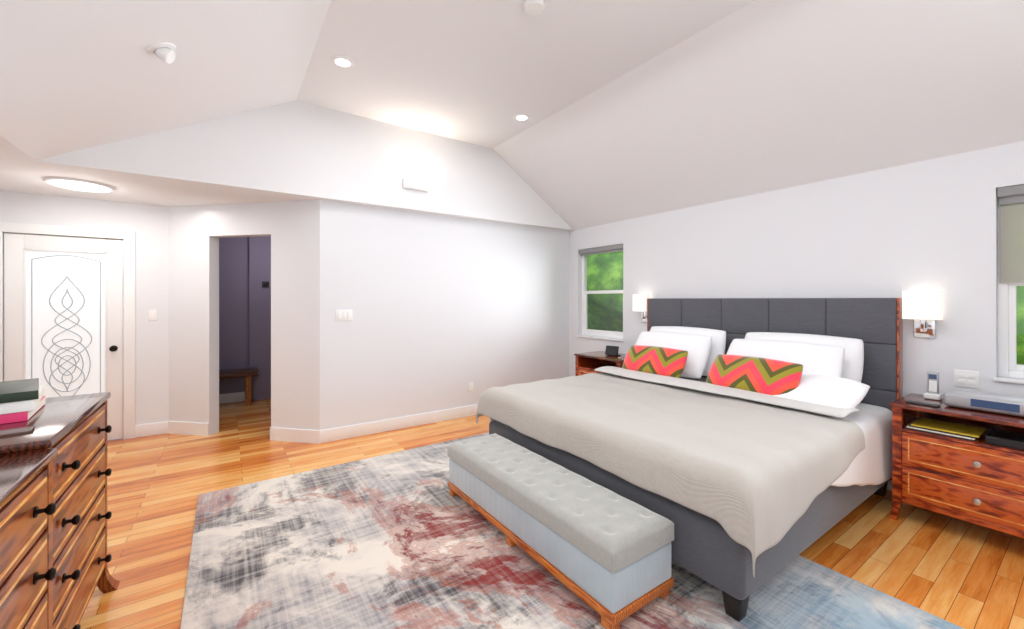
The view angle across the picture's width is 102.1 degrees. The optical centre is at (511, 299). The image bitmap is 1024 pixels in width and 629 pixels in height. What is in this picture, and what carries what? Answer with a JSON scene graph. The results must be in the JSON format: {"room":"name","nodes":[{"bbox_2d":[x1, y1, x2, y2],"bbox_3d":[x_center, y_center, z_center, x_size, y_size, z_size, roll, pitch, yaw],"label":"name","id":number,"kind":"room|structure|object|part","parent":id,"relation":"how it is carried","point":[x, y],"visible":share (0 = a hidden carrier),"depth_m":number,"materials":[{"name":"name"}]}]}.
{"room":"bedroom","nodes":[
{"label":"bedroom","id":0,"kind":"room"},
{"bbox_2d":[0,190,168,424],"bbox_3d":[-4.331,0.220,4.108,1.480,2.440,0.120,0,0,-35],"label":"wall","id":1,"kind":"structure","parent":0,"point":[148,225],"depth_m":4.34,"materials":[{"name":"white paint"}]},
{"bbox_2d":[4,233,122,439],"bbox_3d":[-4.336,0.410,4.028,0.808,2.044,0.106,0,0,-35],"label":"door","id":2,"kind":"structure","parent":1,"relation":"in","point":[49,274],"depth_m":4.05,"materials":[{"name":"white wood"}]},
{"bbox_2d":[23,248,25,379],"bbox_3d":[-4.571,0.345,3.881,0.014,1.650,0.008,0,0,-35],"label":"bead","id":3,"kind":"object","parent":2,"relation":"attached to","point":[24,313],"visible":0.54,"depth_m":3.88,"materials":[{"name":"white wood"}]},
{"bbox_3d":[-4.355,-0.546,4.055,0.568,0.132,0.040,0,0,-35],"label":"door rail","id":4,"kind":"part","parent":2,"relation":"part of","materials":[{"name":"white wood"}]},
{"bbox_2d":[24,248,106,252],"bbox_3d":[-4.344,-0.473,4.039,0.568,0.014,0.008,0,0,-35],"label":"bead","id":5,"kind":"object","parent":2,"relation":"attached to","point":[63,250],"visible":1,"depth_m":4.03,"materials":[{"name":"white wood"}]},
{"bbox_2d":[31,255,100,395],"bbox_3d":[-4.350,0.340,4.048,0.476,1.548,0.009,0,0,-35],"label":"ornament","id":6,"kind":"object","parent":2,"relation":"attached to","point":[55,389],"depth_m":4.05,"materials":[{"name":"grey"}]},
{"bbox_2d":[105,252,106,391],"bbox_3d":[-4.116,0.345,4.196,0.014,1.650,0.008,0,0,-35],"label":"bead","id":7,"kind":"object","parent":2,"relation":"attached to","point":[105,322],"visible":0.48,"depth_m":4.19,"materials":[{"name":"white wood"}]},
{"bbox_3d":[-4.049,0.500,4.202,0.062,0.062,0.066,0,0,-35],"label":"knob","id":8,"kind":"part","parent":2,"relation":"part of","materials":[{"name":"brown metal"}]},
{"bbox_2d":[0,222,134,439],"bbox_3d":[-4.333,0.365,4.023,1.000,2.150,0.018,0,0,-35],"label":"door frame","id":9,"kind":"structure","parent":1,"relation":"attached to","point":[128,334],"depth_m":4.26,"materials":[{"name":"white wood"}]},
{"bbox_2d":[149,310,156,320],"bbox_3d":[-3.810,0.166,4.392,0.070,0.115,0.006,0,0,-35],"label":"light switch","id":10,"kind":"object","parent":1,"relation":"attached to","point":[152,319],"visible":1,"depth_m":4.39,"materials":[{"name":"white plastic"}]},
{"bbox_2d":[135,421,167,437],"bbox_3d":[-3.811,1.375,4.385,0.270,0.130,0.016,0,0,-35],"label":"baseboard","id":11,"kind":"structure","parent":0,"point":[149,429],"depth_m":4.38,"materials":[{"name":"white"}]},
{"bbox_2d":[219,237,248,393],"bbox_3d":[-3.003,0.220,6.512,4.000,2.440,0.120,0,0,-35],"label":"wall","id":12,"kind":"structure","parent":0,"point":[233,302],"depth_m":5.81,"materials":[{"name":"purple paint"}]},
{"bbox_2d":[219,392,244,403],"bbox_3d":[-4.140,1.375,5.642,0.940,0.130,0.016,0,0,-35],"label":"baseboard","id":13,"kind":"structure","parent":12,"relation":"attached to","point":[232,397],"depth_m":5.78,"materials":[{"name":"white wood"}]},
{"bbox_2d":[169,200,319,434],"bbox_3d":[-2.828,0.220,4.370,1.860,2.440,0.120,0,0,10],"label":"wall","id":14,"kind":"structure","parent":0,"point":[295,314],"depth_m":4.29,"materials":[{"name":"white paint"}]},
{"bbox_2d":[168,421,208,435],"bbox_3d":[-3.455,1.375,4.415,0.510,0.130,0.016,0,0,10],"label":"baseboard","id":15,"kind":"structure","parent":14,"relation":"attached to","point":[188,428],"depth_m":4.41,"materials":[{"name":"white wood"}]},
{"bbox_2d":[270,427,320,443],"bbox_3d":[-2.193,1.375,4.186,0.569,0.130,0.016,0,0,10],"label":"baseboard","id":16,"kind":"structure","parent":14,"relation":"attached to","point":[295,435],"depth_m":4.18,"materials":[{"name":"white wood"}]},
{"bbox_2d":[249,236,270,400],"bbox_3d":[-3.511,0.220,6.051,0.560,2.440,0.060,0,0,-35],"label":"wall","id":17,"kind":"structure","parent":0,"point":[259,307],"depth_m":5.94,"materials":[{"name":"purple paint"}]},
{"bbox_2d":[262,281,268,286],"bbox_3d":[-3.551,-0.220,5.968,0.080,0.080,0.030,0,0,-35],"label":"wall hook","id":18,"kind":"object","parent":17,"relation":"attached to","point":[265,283],"visible":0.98,"depth_m":5.95,"materials":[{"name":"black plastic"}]},
{"bbox_2d":[35,101,572,230],"bbox_3d":[-1.331,-1.445,4.567,5.265,0.890,0.220,0,0,-35],"label":"wall","id":19,"kind":"structure","parent":0,"point":[298,150],"depth_m":4.09,"materials":[{"name":"white paint"}]},
{"bbox_2d":[402,178,427,191],"bbox_3d":[-1.054,-1.271,4.575,0.300,0.103,0.088,0,0,-35],"label":"sconce","id":20,"kind":"object","parent":19,"relation":"attached to","point":[415,184],"visible":0.98,"depth_m":4.55,"materials":[{"name":"white paint"}]},
{"bbox_2d":[320,200,568,429],"bbox_3d":[-0.577,0.220,5.151,3.360,2.440,0.120,0,0,-35],"label":"wall","id":21,"kind":"structure","parent":0,"point":[445,309],"depth_m":4.82,"materials":[{"name":"white paint"}]},
{"bbox_2d":[336,310,351,320],"bbox_3d":[-1.732,0.163,4.272,0.162,0.115,0.010,0,0,-35],"label":"switch plate","id":22,"kind":"object","parent":21,"relation":"attached to","point":[343,315],"visible":1,"depth_m":4.27,"materials":[{"name":"white plastic"}]},
{"bbox_2d":[320,404,477,443],"bbox_3d":[-0.540,1.375,5.093,3.365,0.130,0.016,0,0,-35],"label":"baseboard","id":23,"kind":"structure","parent":21,"relation":"attached to","point":[350,431],"depth_m":4.56,"materials":[{"name":"white"}]},
{"bbox_2d":[468,382,472,391],"bbox_3d":[-0.507,1.080,5.120,0.070,0.115,0.009,0,0,-35],"label":"electrical outlet","id":24,"kind":"object","parent":21,"relation":"attached to","point":[470,386],"visible":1,"depth_m":5.11,"materials":[{"name":"white plastic"}]},
{"bbox_2d":[0,0,1023,229],"bbox_3d":[-0.931,-1.515,3.282,6.370,1.030,8.150,0,0,-35],"label":"ceiling","id":25,"kind":"structure","parent":0,"point":[632,109],"depth_m":2.97,"materials":[{"name":"white paint"}]},
{"bbox_2d":[44,177,113,191],"bbox_3d":[-3.736,-0.988,3.583,0.420,0.024,0.420,0,0,-35],"label":"ceiling light","id":26,"kind":"object","parent":25,"relation":"in","point":[77,184],"visible":1,"depth_m":3.52,"materials":[{"name":"white glass"}]},
{"bbox_2d":[146,43,175,63],"bbox_3d":[-2.015,-1.419,2.379,0.131,0.106,0.148,0,0,-35],"label":"light","id":27,"kind":"object","parent":25,"relation":"attached to","point":[165,52],"visible":1,"depth_m":2.36,"materials":[{"name":"white"}]},
{"bbox_2d":[331,55,353,67],"bbox_3d":[-1.346,-1.885,3.292,0.174,0.010,0.174,0,0,-35],"label":"recessed light","id":28,"kind":"object","parent":25,"relation":"in","point":[342,61],"visible":1,"depth_m":3.28,"materials":[{"name":"white"}]},
{"bbox_2d":[513,114,529,120],"bbox_3d":[0.101,-1.885,4.294,0.174,0.010,0.174,0,0,-35],"label":"recessed light","id":29,"kind":"object","parent":25,"relation":"in","point":[521,117],"visible":1,"depth_m":4.29,"materials":[{"name":"white"}]},
{"bbox_2d":[523,0,544,15],"bbox_3d":[0.141,-1.873,2.656,0.136,0.034,0.136,0,0,-35],"label":"smoke detector","id":30,"kind":"object","parent":25,"relation":"attached to","point":[533,7],"visible":0.96,"depth_m":2.63,"materials":[{"name":"white plastic"}]},
{"bbox_2d":[79,399,1023,628],"bbox_3d":[-0.964,1.490,3.259,6.450,0.100,8.150,0,0,-35],"label":"floor","id":31,"kind":"structure","parent":0,"point":[962,573],"depth_m":2.55,"materials":[{"name":"brown wood"}]},
{"bbox_2d":[0,392,119,628],"bbox_3d":[-1.986,0.950,1.577,0.594,0.980,0.906,0,0,-35],"label":"dresser","id":32,"kind":"object","parent":31,"relation":"on","point":[74,430],"visible":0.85,"depth_m":1.64,"materials":[{"name":"brown wood"}]},
{"bbox_2d":[0,378,45,423],"bbox_3d":[-2.037,0.403,1.605,0.383,0.113,0.300,0,0,42],"label":"books","id":33,"kind":"object","parent":32,"relation":"on","point":[22,400],"visible":1,"depth_m":1.56,"materials":[{"name":"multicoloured paper"}]},
{"bbox_3d":[-1.788,0.606,1.691,0.050,0.189,0.764,0,0,-35],"label":"drawer","id":34,"kind":"part","parent":32,"relation":"part of","materials":[{"name":"brown wood"}]},
{"bbox_3d":[-1.788,0.807,1.691,0.050,0.189,0.764,0,0,-35],"label":"drawer","id":35,"kind":"part","parent":32,"relation":"part of","materials":[{"name":"brown wood"}]},
{"bbox_3d":[-1.788,1.008,1.691,0.050,0.189,0.764,0,0,-35],"label":"drawer","id":36,"kind":"part","parent":32,"relation":"part of","materials":[{"name":"brown wood"}]},
{"bbox_3d":[-1.788,1.209,1.691,0.050,0.189,0.764,0,0,-35],"label":"drawer","id":37,"kind":"part","parent":32,"relation":"part of","materials":[{"name":"brown wood"}]},
{"bbox_3d":[-1.604,0.606,1.509,0.044,0.035,0.036,0,0,-35],"label":"drawer knob","id":38,"kind":"part","parent":32,"relation":"part of","materials":[{"name":"brown metal"}]},
{"bbox_3d":[-1.604,0.807,1.509,0.044,0.035,0.036,0,0,-35],"label":"drawer knob","id":39,"kind":"part","parent":32,"relation":"part of","materials":[{"name":"brown metal"}]},
{"bbox_3d":[-1.604,1.008,1.509,0.044,0.035,0.036,0,0,-35],"label":"drawer knob","id":40,"kind":"part","parent":32,"relation":"part of","materials":[{"name":"brown metal"}]},
{"bbox_3d":[-1.604,1.209,1.509,0.044,0.035,0.036,0,0,-35],"label":"drawer knob","id":41,"kind":"part","parent":32,"relation":"part of","materials":[{"name":"brown metal"}]},
{"bbox_3d":[-1.894,0.606,1.927,0.044,0.035,0.036,0,0,-35],"label":"drawer knob","id":42,"kind":"part","parent":32,"relation":"part of","materials":[{"name":"brown metal"}]},
{"bbox_3d":[-1.894,0.807,1.927,0.044,0.035,0.036,0,0,-35],"label":"drawer knob","id":43,"kind":"part","parent":32,"relation":"part of","materials":[{"name":"brown metal"}]},
{"bbox_3d":[-1.894,1.008,1.927,0.044,0.035,0.036,0,0,-35],"label":"drawer knob","id":44,"kind":"part","parent":32,"relation":"part of","materials":[{"name":"brown metal"}]},
{"bbox_3d":[-1.894,1.209,1.927,0.044,0.035,0.036,0,0,-35],"label":"drawer knob","id":45,"kind":"part","parent":32,"relation":"part of","materials":[{"name":"brown metal"}]},
{"bbox_2d":[219,367,258,405],"bbox_3d":[-3.815,1.205,5.609,0.666,0.470,0.361,0,0,-35],"label":"bench","id":46,"kind":"object","parent":31,"relation":"on","point":[247,373],"visible":0.46,"depth_m":5.61,"materials":[{"name":"brown wood"}]},
{"bbox_3d":[-3.815,1.005,5.609,0.666,0.070,0.361,0,0,-35],"label":"seat","id":47,"kind":"part","parent":46,"relation":"part of","materials":[{"name":"brown wood"}]},
{"bbox_3d":[-3.650,1.240,5.724,0.074,0.400,0.276,0,0,-35],"label":"leg","id":48,"kind":"part","parent":46,"relation":"part of","materials":[{"name":"brown wood"}]},
{"bbox_2d":[180,432,963,628],"bbox_3d":[-0.080,1.434,2.290,2.800,0.012,3.750,0,0,-35],"label":"rug","id":49,"kind":"object","parent":31,"relation":"on","point":[404,539],"visible":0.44,"depth_m":2.13,"materials":[{"name":"fabric"}]},
{"bbox_2d":[448,433,673,628],"bbox_3d":[0.152,1.236,2.524,0.428,0.382,1.590,0,0,-35],"label":"bench","id":50,"kind":"object","parent":49,"relation":"on","point":[604,552],"visible":1,"depth_m":2.08,"materials":[{"name":"grey fabric"}]},
{"bbox_3d":[-0.421,1.405,3.036,0.060,0.045,0.060,0,0,-35],"label":"leg","id":51,"kind":"part","parent":50,"relation":"part of","materials":[{"name":"brown wood"}]},
{"bbox_3d":[0.005,1.405,2.421,0.060,0.045,0.060,0,0,-35],"label":"leg","id":52,"kind":"part","parent":50,"relation":"part of","materials":[{"name":"brown wood"}]},
{"bbox_3d":[0.430,1.405,1.807,0.060,0.045,0.060,0,0,-35],"label":"leg","id":53,"kind":"part","parent":50,"relation":"part of","materials":[{"name":"brown wood"}]},
{"bbox_2d":[476,298,902,621],"bbox_3d":[1.303,0.708,3.288,2.350,1.440,2.280,0,0,-35],"label":"bed","id":54,"kind":"object","parent":49,"relation":"on","point":[744,445],"visible":1,"depth_m":2.73,"materials":[{"name":"grey fabric"}]},
{"bbox_3d":[1.708,0.160,4.622,0.039,0.341,0.429,0,0,-35],"label":"headboard panel","id":55,"kind":"part","parent":54,"relation":"part of","materials":[{"name":"grey fabric"}]},
{"bbox_2d":[629,331,712,378],"bbox_3d":[1.569,0.536,4.155,0.169,0.500,0.860,36,-20,-31],"label":"pillow","id":56,"kind":"object","parent":54,"relation":"on","point":[699,345],"depth_m":3.96,"materials":[{"name":"white fabric"}]},
{"bbox_2d":[643,326,726,376],"bbox_3d":[1.744,0.512,4.253,0.168,0.520,0.919,22,-12,-33],"label":"pillow","id":57,"kind":"object","parent":54,"relation":"on","point":[718,334],"depth_m":4.02,"materials":[{"name":"white fabric"}]},
{"bbox_3d":[1.954,0.160,4.266,0.039,0.341,0.429,0,0,-35],"label":"headboard panel","id":58,"kind":"part","parent":54,"relation":"part of","materials":[{"name":"grey fabric"}]},
{"bbox_3d":[1.012,1.377,1.872,0.084,0.100,0.084,0,0,-35],"label":"leg","id":59,"kind":"part","parent":54,"relation":"part of","materials":[{"name":"black wood"}]},
{"bbox_3d":[2.200,0.160,3.911,0.039,0.341,0.429,0,0,-35],"label":"headboard panel","id":60,"kind":"part","parent":54,"relation":"part of","materials":[{"name":"grey fabric"}]},
{"bbox_2d":[720,338,844,401],"bbox_3d":[2.130,0.536,3.328,0.173,0.500,0.900,34,-18,-28],"label":"pillow","id":61,"kind":"object","parent":54,"relation":"on","point":[818,359],"depth_m":3.18,"materials":[{"name":"white fabric"}]},
{"bbox_3d":[2.446,0.160,3.556,0.039,0.341,0.429,0,0,-35],"label":"headboard panel","id":62,"kind":"part","parent":54,"relation":"part of","materials":[{"name":"grey fabric"}]},
{"bbox_2d":[755,371,870,416],"bbox_3d":[2.129,0.659,2.962,0.460,0.152,0.620,-25,12,-26],"label":"pillow","id":63,"kind":"object","parent":54,"relation":"on","point":[827,390],"depth_m":2.84,"materials":[{"name":"white fabric"}]},
{"bbox_3d":[2.692,0.160,3.201,0.039,0.341,0.429,0,0,-35],"label":"headboard panel","id":64,"kind":"part","parent":54,"relation":"part of","materials":[{"name":"grey fabric"}]},
{"bbox_3d":[2.692,0.504,3.201,0.039,0.341,0.429,0,0,-35],"label":"headboard panel","id":65,"kind":"part","parent":54,"relation":"part of","materials":[{"name":"grey fabric"}]},
{"bbox_3d":[2.689,1.377,3.034,0.084,0.100,0.084,0,0,-35],"label":"leg","id":66,"kind":"part","parent":54,"relation":"part of","materials":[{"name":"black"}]},
{"bbox_3d":[2.845,0.658,3.037,0.096,1.340,0.012,0,0,-35],"label":"headboard","id":67,"kind":"part","parent":54,"relation":"part of","materials":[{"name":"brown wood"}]},
{"bbox_2d":[574,351,625,375],"bbox_3d":[1.187,1.060,5.040,0.517,0.760,0.734,0,0,-35],"label":"nightstand","id":68,"kind":"object","parent":31,"relation":"on","point":[587,362],"visible":0.33,"depth_m":5.17,"materials":[{"name":"brown wood"}]},
{"bbox_2d":[605,345,620,355],"bbox_3d":[1.224,0.621,5.011,0.119,0.117,0.174,0,0,-35],"label":"tablet","id":69,"kind":"object","parent":68,"relation":"on","point":[611,350],"visible":1,"depth_m":4.99,"materials":[{"name":"black plastic"}]},
{"bbox_2d":[890,393,1023,537],"bbox_3d":[2.905,1.060,2.544,0.532,0.760,0.774,0,0,-35],"label":"nightstand","id":70,"kind":"object","parent":31,"relation":"on","point":[965,464],"visible":0.98,"depth_m":2.50,"materials":[{"name":"brown wood"}]},
{"bbox_3d":[2.525,1.073,2.715,0.054,0.735,0.054,0,0,-35],"label":"post","id":71,"kind":"part","parent":70,"relation":"part of","materials":[{"name":"brown wood"}]},
{"bbox_2d":[906,400,939,407],"bbox_3d":[2.655,0.675,2.675,0.075,0.009,0.150,0,0,-35],"label":"smartphone","id":72,"kind":"object","parent":70,"relation":"on","point":[923,403],"visible":1,"depth_m":2.67,"materials":[{"name":"black plastic"}]},
{"bbox_2d":[924,371,942,399],"bbox_3d":[2.887,0.587,2.836,0.100,0.185,0.080,0,0,-35],"label":"phone","id":73,"kind":"object","parent":70,"relation":"on","point":[932,393],"visible":1,"depth_m":2.82,"materials":[{"name":"white plastic"}]},
{"bbox_2d":[904,419,980,441],"bbox_3d":[2.757,0.836,2.655,0.280,0.008,0.300,0,0,-35],"label":"magazine","id":74,"kind":"object","parent":70,"relation":"on","point":[907,426],"depth_m":2.57,"materials":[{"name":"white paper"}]},
{"bbox_2d":[906,419,982,440],"bbox_3d":[2.764,0.828,2.649,0.275,0.008,0.298,0,0,-35],"label":"magazine","id":75,"kind":"object","parent":70,"relation":"on","point":[930,426],"depth_m":2.59,"materials":[{"name":"beige paper"}]},
{"bbox_2d":[908,418,984,438],"bbox_3d":[2.771,0.820,2.643,0.270,0.008,0.296,0,0,-35],"label":"magazine","id":76,"kind":"object","parent":70,"relation":"on","point":[942,428],"depth_m":2.60,"materials":[{"name":"yellow paper"}]},
{"bbox_2d":[911,417,986,437],"bbox_3d":[2.779,0.812,2.637,0.265,0.008,0.294,0,0,-35],"label":"magazine","id":77,"kind":"object","parent":70,"relation":"on","point":[944,428],"depth_m":2.60,"materials":[{"name":"yellow paper"}]},
{"bbox_3d":[2.727,1.069,2.421,0.026,0.013,0.660,0,0,-35],"label":"rail","id":78,"kind":"part","parent":70,"relation":"part of","materials":[{"name":"brown wood"}]},
{"bbox_3d":[2.834,0.959,2.495,0.304,0.201,0.654,0,0,-35],"label":"drawer","id":79,"kind":"part","parent":70,"relation":"part of","materials":[{"name":"brown wood"}]},
{"bbox_3d":[2.834,1.175,2.495,0.304,0.194,0.654,0,0,-35],"label":"drawer","id":80,"kind":"part","parent":70,"relation":"part of","materials":[{"name":"brown wood"}]},
{"bbox_3d":[2.698,0.959,2.401,0.028,0.032,0.032,0,0,-35],"label":"drawer knob","id":81,"kind":"part","parent":70,"relation":"part of","materials":[{"name":"silver metal"}]},
{"bbox_3d":[2.698,1.175,2.401,0.028,0.032,0.032,0,0,-35],"label":"drawer knob","id":82,"kind":"part","parent":70,"relation":"part of","materials":[{"name":"silver metal"}]},
{"bbox_2d":[943,389,1023,416],"bbox_3d":[2.937,0.633,2.506,0.213,0.092,0.430,0,0,-35],"label":"radio","id":83,"kind":"object","parent":70,"relation":"on","point":[998,403],"visible":0.98,"depth_m":2.49,"materials":[{"name":"silver metal"}]},
{"bbox_2d":[569,141,1023,397],"bbox_3d":[2.261,0.220,4.136,0.150,2.440,5.020,0,0,-35],"label":"wall","id":84,"kind":"structure","parent":0,"point":[925,225],"depth_m":3.29,"materials":[{"name":"white paint"}]},
{"bbox_2d":[582,256,586,334],"bbox_3d":[1.040,-0.100,5.951,0.060,1.220,0.045,0,0,-35],"label":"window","id":85,"kind":"structure","parent":84,"relation":"attached to","point":[584,273],"depth_m":5.93,"materials":[{"name":"white plastic"}]},
{"bbox_2d":[584,290,622,293],"bbox_3d":[1.258,-0.100,5.630,0.043,0.044,0.730,0,0,-35],"label":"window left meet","id":86,"kind":"object","parent":85,"relation":"attached to","point":[605,292],"visible":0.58,"depth_m":5.59,"materials":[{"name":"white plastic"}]},
{"bbox_2d":[576,335,623,341],"bbox_3d":[1.196,0.521,5.588,0.097,0.022,0.840,0,0,-35],"label":"window sill","id":87,"kind":"structure","parent":84,"relation":"on","point":[603,338],"depth_m":5.55,"materials":[{"name":"white paint"}]},
{"bbox_2d":[579,244,622,253],"bbox_3d":[1.205,-0.679,5.594,0.058,0.062,0.812,0,0,-35],"label":"window blind","id":88,"kind":"object","parent":84,"relation":"attached to","point":[603,248],"visible":0.75,"depth_m":5.55,"materials":[{"name":"grey fabric"}]},
{"bbox_2d":[580,249,622,255],"bbox_3d":[1.204,-0.633,5.593,0.004,0.030,0.800,0,0,-35],"label":"fabric","id":89,"kind":"object","parent":88,"relation":"hanging from","point":[602,252],"visible":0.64,"depth_m":5.58,"materials":[{"name":"grey fabric"}]},
{"bbox_2d":[584,332,622,338],"bbox_3d":[1.261,0.487,5.633,0.060,0.045,0.730,0,0,-35],"label":"window frame","id":90,"kind":"object","parent":84,"relation":"on","point":[604,335],"visible":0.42,"depth_m":5.60,"materials":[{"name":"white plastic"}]},
{"bbox_2d":[584,252,622,334],"bbox_3d":[1.256,-0.100,5.629,0.032,1.130,0.730,0,0,-35],"label":"window","id":91,"kind":"structure","parent":90,"relation":"attached to","point":[604,295],"depth_m":5.69,"materials":[{"name":"clear glass"}]},
{"bbox_3d":[1.057,0.194,5.916,0.032,0.543,0.032,0,0,-35],"label":"window left sash left","id":92,"kind":"part","parent":91,"relation":"part of","materials":[{"name":"white wood"}]},
{"bbox_3d":[1.256,0.444,5.629,0.032,0.042,0.666,0,0,-35],"label":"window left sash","id":93,"kind":"part","parent":91,"relation":"part of","materials":[{"name":"white wood"}]},
{"bbox_2d":[633,294,650,322],"bbox_3d":[1.552,0.107,4.922,0.120,0.335,0.190,0,0,-35],"label":"wall lamp","id":94,"kind":"object","parent":84,"relation":"attached to","point":[639,302],"visible":0.85,"depth_m":4.90,"materials":[{"name":"white fabric"}]},
{"bbox_3d":[1.493,0.040,4.994,0.096,0.200,0.004,0,0,-35],"label":"lamp shade","id":95,"kind":"part","parent":94,"relation":"part of","materials":[{"name":"white fabric"}]},
{"bbox_3d":[1.504,0.040,4.889,0.004,0.200,0.190,0,0,-35],"label":"lamp shade","id":96,"kind":"part","parent":94,"relation":"part of","materials":[{"name":"white fabric"}]},
{"bbox_3d":[1.598,0.040,4.841,0.096,0.200,0.004,0,0,-35],"label":"lamp shade","id":97,"kind":"part","parent":94,"relation":"part of","materials":[{"name":"white fabric"}]},
{"bbox_2d":[887,480,891,490],"bbox_3d":[2.317,1.375,3.909,0.016,0.130,5.184,0,0,-35],"label":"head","id":98,"kind":"structure","parent":84,"relation":"attached to","point":[889,486],"depth_m":3.12,"materials":[{"name":"white"}]},
{"bbox_2d":[902,291,942,337],"bbox_3d":[2.921,0.107,2.945,0.120,0.335,0.190,0,0,-35],"label":"wall lamp","id":99,"kind":"object","parent":84,"relation":"attached to","point":[923,310],"visible":1,"depth_m":2.93,"materials":[{"name":"white fabric"}]},
{"bbox_3d":[2.862,0.040,3.017,0.096,0.200,0.004,0,0,-35],"label":"lamp shade","id":100,"kind":"part","parent":99,"relation":"part of","materials":[{"name":"white fabric"}]},
{"bbox_3d":[2.873,0.040,2.912,0.004,0.200,0.190,0,0,-35],"label":"lamp shade","id":101,"kind":"part","parent":99,"relation":"part of","materials":[{"name":"white fabric"}]},
{"bbox_3d":[2.922,0.170,2.945,0.022,0.120,0.024,0,0,-35],"label":"stem","id":102,"kind":"part","parent":99,"relation":"part of","materials":[{"name":"silver metal"}]},
{"bbox_3d":[2.965,0.207,2.975,0.014,0.135,0.110,0,0,-35],"label":"plate","id":103,"kind":"part","parent":99,"relation":"part of","materials":[{"name":"silver metal"}]},
{"bbox_3d":[2.968,0.040,2.864,0.096,0.200,0.004,0,0,-35],"label":"lamp shade","id":104,"kind":"part","parent":99,"relation":"part of","materials":[{"name":"white fabric"}]},
{"bbox_2d":[954,369,978,388],"bbox_3d":[3.083,0.540,2.808,0.009,0.115,0.116,0,0,-35],"label":"light switch","id":105,"kind":"object","parent":84,"relation":"attached to","point":[966,379],"visible":1,"depth_m":2.81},
{"bbox_2d":[998,198,1008,376],"bbox_3d":[3.260,-0.110,2.745,0.060,1.240,0.045,0,0,-35],"label":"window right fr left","id":106,"kind":"object","parent":84,"relation":"attached to","point":[1003,370],"visible":0.4,"depth_m":2.73,"materials":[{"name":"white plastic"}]},
{"bbox_2d":[1008,283,1023,285],"bbox_3d":[3.478,-0.110,2.424,0.043,0.044,0.730,0,0,-35],"label":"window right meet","id":107,"kind":"object","parent":106,"relation":"attached to","point":[1015,284],"visible":0.42,"depth_m":2.69,"materials":[{"name":"white plastic"}]},
{"bbox_2d":[993,376,1023,383],"bbox_3d":[3.416,0.521,2.381,0.097,0.022,0.840,0,0,-35],"label":"window sill","id":108,"kind":"structure","parent":84,"relation":"on","point":[1009,380],"depth_m":2.65,"materials":[{"name":"white paint"}]},
{"bbox_2d":[997,184,1023,197],"bbox_3d":[3.425,-0.699,2.387,0.058,0.062,0.812,0,0,-35],"label":"window blind","id":109,"kind":"object","parent":84,"relation":"attached to","point":[1014,190],"visible":0.92,"depth_m":2.66,"materials":[{"name":"grey"}]},
{"bbox_2d":[999,194,1023,204],"bbox_3d":[3.424,-0.643,2.387,0.004,0.050,0.800,0,0,-35],"label":"fabric","id":110,"kind":"object","parent":109,"relation":"hanging from","point":[1011,199],"visible":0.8,"depth_m":2.67,"materials":[{"name":"grey fabric"}]},
{"bbox_2d":[999,202,1023,282],"bbox_3d":[3.437,-0.388,2.396,0.003,0.560,0.800,0,0,-35],"label":"screen","id":111,"kind":"object","parent":109,"relation":"hanging from","point":[1011,243],"visible":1,"depth_m":2.68,"materials":[{"name":"beige fabric"}]},
{"bbox_2d":[1008,370,1023,378],"bbox_3d":[3.481,0.487,2.426,0.060,0.045,0.730,0,0,-35],"label":"window frame","id":112,"kind":"object","parent":84,"relation":"on","point":[1016,374],"visible":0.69,"depth_m":2.68,"materials":[{"name":"white plastic"}]},
{"bbox_2d":[1008,286,1023,371],"bbox_3d":[3.476,-0.110,2.423,0.032,1.150,0.730,0,0,-35],"label":"window","id":113,"kind":"structure","parent":112,"relation":"attached to","point":[1019,326],"depth_m":2.70,"materials":[{"name":"clear glass"}]},
{"bbox_3d":[3.277,0.189,2.710,0.032,0.553,0.032,0,0,-35],"label":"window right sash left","id":114,"kind":"part","parent":113,"relation":"part of","materials":[{"name":"white wood"}]},
{"bbox_3d":[3.476,0.444,2.423,0.032,0.042,0.666,0,0,-35],"label":"window right sash","id":115,"kind":"part","parent":113,"relation":"part of","materials":[{"name":"white wood"}]},
{"label":"outside","id":116,"kind":"structure","parent":0,"visible":0},
{"bbox_3d":[21.392,4.490,20.290,70.000,0.100,80.000,0,0,-35],"label":"ground","id":117,"kind":"structure","parent":116,"visible":0},
{"bbox_2d":[587,251,1023,364],"bbox_3d":[8.617,-2.445,13.518,18.268,13.770,32.566,0,0,-35],"label":"trees","id":118,"kind":"object","parent":117,"relation":"on","point":[595,314],"depth_m":9.26,"materials":[{"name":"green plant"}]}
]}

